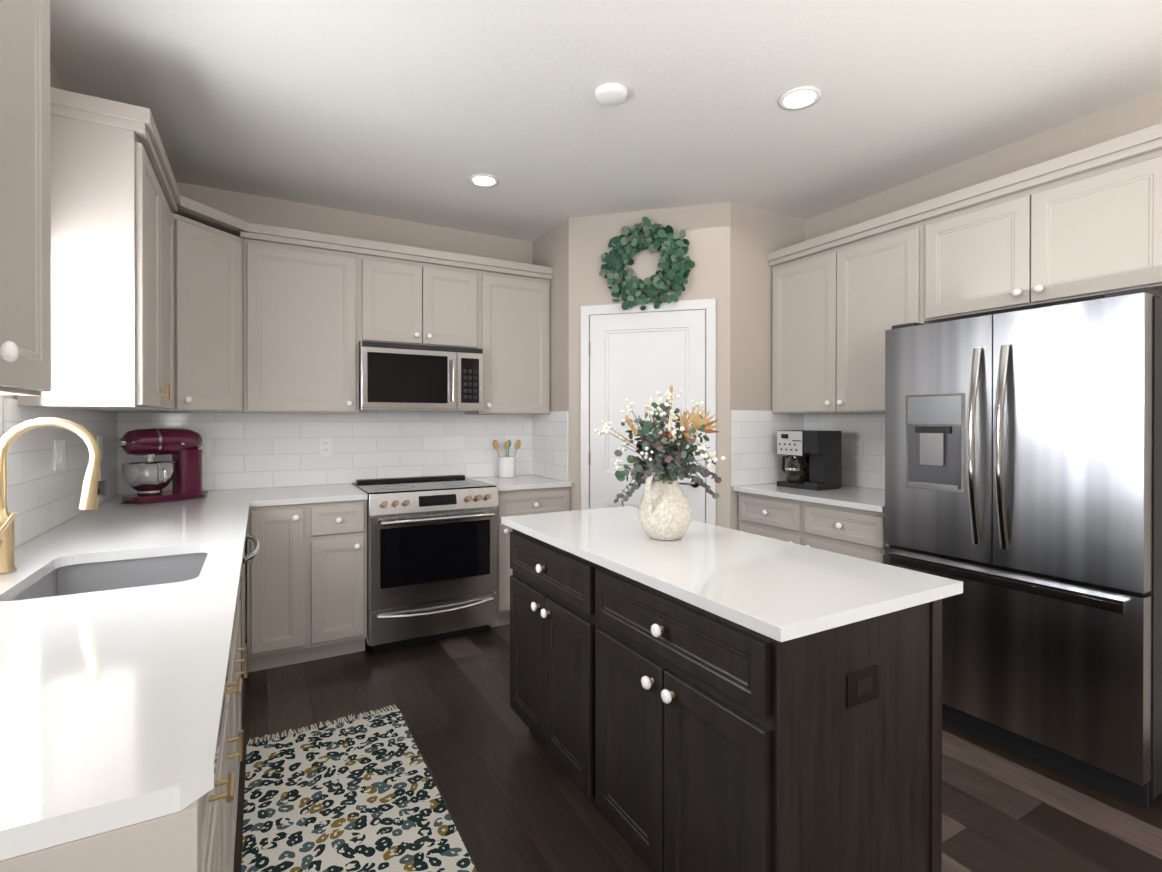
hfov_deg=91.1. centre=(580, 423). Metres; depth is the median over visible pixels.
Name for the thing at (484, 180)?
recessed light
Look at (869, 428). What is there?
tile backsplash
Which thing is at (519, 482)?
countertop
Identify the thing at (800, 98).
recessed light
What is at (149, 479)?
stand mixer
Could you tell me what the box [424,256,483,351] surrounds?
upper cabinet
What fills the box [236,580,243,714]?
base cabinet
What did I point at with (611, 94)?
smoke detector
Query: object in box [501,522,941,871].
kitchen island
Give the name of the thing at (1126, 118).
wall
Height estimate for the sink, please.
0.222 m
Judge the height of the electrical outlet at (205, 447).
0.117 m
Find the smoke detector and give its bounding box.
[595,83,627,105]
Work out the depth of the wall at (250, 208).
3.74 m
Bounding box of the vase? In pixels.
[594,385,725,539]
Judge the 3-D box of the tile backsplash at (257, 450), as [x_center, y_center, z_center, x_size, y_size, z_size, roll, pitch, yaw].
[-1.456,0.153,3.771,2.489,0.477,0.007,0,0,-29]
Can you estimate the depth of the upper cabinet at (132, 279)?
1.98 m
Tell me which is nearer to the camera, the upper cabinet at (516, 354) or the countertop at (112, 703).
the countertop at (112, 703)
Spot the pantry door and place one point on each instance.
(639, 360)
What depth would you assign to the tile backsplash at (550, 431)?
4.09 m
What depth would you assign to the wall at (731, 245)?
3.71 m
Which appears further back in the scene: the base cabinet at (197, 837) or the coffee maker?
the coffee maker
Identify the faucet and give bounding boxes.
[0,417,106,573]
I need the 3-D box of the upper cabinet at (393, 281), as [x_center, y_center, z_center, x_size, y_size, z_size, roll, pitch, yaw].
[-1.258,-0.783,3.691,0.381,0.560,0.328,0,0,-29]
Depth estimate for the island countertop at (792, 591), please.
1.53 m
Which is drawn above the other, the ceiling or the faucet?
the ceiling
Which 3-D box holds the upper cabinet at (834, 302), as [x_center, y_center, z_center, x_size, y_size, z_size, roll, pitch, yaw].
[1.627,-0.563,3.400,0.328,0.998,0.985,0,0,-29]
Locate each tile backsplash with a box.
[4,399,119,547]
[120,411,531,494]
[532,411,567,480]
[731,410,803,485]
[804,413,884,489]
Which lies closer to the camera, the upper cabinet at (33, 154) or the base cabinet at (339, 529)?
the upper cabinet at (33, 154)
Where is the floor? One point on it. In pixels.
(514, 797)
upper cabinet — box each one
[0,0,67,403]
[18,100,179,412]
[157,204,247,412]
[244,228,363,413]
[364,248,423,344]
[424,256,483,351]
[465,264,552,414]
[767,211,930,413]
[923,135,1161,322]
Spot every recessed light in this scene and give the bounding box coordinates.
[468,174,498,187]
[778,86,821,109]
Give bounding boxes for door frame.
[581,298,715,524]
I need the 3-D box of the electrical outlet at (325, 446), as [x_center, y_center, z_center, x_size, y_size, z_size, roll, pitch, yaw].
[-1.639,0.147,3.659,0.072,0.117,0.007,0,0,-29]
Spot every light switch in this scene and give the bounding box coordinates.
[54,440,64,470]
[97,436,102,459]
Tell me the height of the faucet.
0.417 m
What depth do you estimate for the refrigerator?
2.15 m
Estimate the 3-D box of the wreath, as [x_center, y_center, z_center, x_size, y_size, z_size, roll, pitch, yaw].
[0.415,-1.035,3.674,0.630,0.609,0.115,0,0,17]
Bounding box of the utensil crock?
[493,440,520,477]
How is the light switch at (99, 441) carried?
attached to the tile backsplash at (43, 498)
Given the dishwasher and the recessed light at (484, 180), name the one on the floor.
the dishwasher
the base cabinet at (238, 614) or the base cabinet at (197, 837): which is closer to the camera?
the base cabinet at (197, 837)
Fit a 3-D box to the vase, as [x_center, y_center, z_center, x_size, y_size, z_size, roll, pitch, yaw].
[0.292,0.131,1.981,0.423,0.533,0.478,0,0,-29]
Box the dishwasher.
[239,534,260,729]
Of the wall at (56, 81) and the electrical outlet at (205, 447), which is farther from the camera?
the electrical outlet at (205, 447)
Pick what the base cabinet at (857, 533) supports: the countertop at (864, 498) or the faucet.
the countertop at (864, 498)
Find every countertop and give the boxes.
[0,488,255,860]
[248,483,367,506]
[470,475,571,490]
[501,506,962,645]
[733,483,884,512]
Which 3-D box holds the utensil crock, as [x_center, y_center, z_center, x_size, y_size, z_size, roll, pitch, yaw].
[-0.543,0.253,4.180,0.204,0.274,0.124,0,0,-29]
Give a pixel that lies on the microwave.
(401, 377)
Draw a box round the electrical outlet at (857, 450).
[852,441,862,459]
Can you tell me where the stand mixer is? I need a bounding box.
[117,428,207,503]
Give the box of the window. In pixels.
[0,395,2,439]
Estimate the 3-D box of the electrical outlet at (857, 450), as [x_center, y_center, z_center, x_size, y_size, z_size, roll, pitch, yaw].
[1.721,0.168,3.553,0.007,0.117,0.072,0,0,-29]
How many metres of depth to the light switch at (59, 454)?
2.22 m
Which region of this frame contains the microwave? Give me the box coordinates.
[359,341,482,411]
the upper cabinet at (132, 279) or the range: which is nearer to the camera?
the upper cabinet at (132, 279)
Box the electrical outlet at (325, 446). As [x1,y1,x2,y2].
[319,437,331,455]
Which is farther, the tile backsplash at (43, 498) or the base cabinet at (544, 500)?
the base cabinet at (544, 500)
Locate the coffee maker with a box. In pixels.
[777,430,840,490]
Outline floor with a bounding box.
[233,624,1161,871]
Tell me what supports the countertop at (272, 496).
on the base cabinet at (339, 529)
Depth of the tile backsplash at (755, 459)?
3.69 m
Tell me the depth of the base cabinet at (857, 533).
3.09 m
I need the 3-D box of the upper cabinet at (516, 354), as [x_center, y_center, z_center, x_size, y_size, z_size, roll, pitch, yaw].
[-0.526,-0.565,4.103,0.536,0.998,0.328,0,0,-29]
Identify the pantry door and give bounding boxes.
[589,310,704,522]
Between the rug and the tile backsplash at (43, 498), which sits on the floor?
the rug
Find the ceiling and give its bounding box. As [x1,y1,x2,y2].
[50,0,1161,241]
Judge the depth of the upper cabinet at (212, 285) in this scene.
2.97 m
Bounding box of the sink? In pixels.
[11,553,207,600]
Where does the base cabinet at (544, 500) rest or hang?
on the floor
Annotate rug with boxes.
[241,705,476,871]
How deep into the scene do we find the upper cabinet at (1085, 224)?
2.42 m
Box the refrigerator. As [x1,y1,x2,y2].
[885,287,1161,808]
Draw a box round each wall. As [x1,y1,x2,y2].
[3,60,67,435]
[176,182,532,638]
[533,202,803,530]
[804,88,1161,489]
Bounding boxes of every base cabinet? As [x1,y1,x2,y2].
[0,659,231,871]
[231,619,235,871]
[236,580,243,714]
[244,503,311,677]
[312,500,366,660]
[489,487,569,626]
[739,492,891,563]
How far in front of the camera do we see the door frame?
3.67 m
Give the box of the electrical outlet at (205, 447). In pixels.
[199,439,209,458]
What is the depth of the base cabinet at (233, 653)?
1.61 m
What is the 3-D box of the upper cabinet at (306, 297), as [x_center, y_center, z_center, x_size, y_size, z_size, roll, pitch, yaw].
[-1.687,-0.563,3.450,0.605,0.998,0.328,0,0,-29]
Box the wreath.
[599,216,694,310]
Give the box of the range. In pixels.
[353,475,498,652]
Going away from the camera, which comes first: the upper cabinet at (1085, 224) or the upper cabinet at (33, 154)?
the upper cabinet at (33, 154)
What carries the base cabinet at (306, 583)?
on the floor

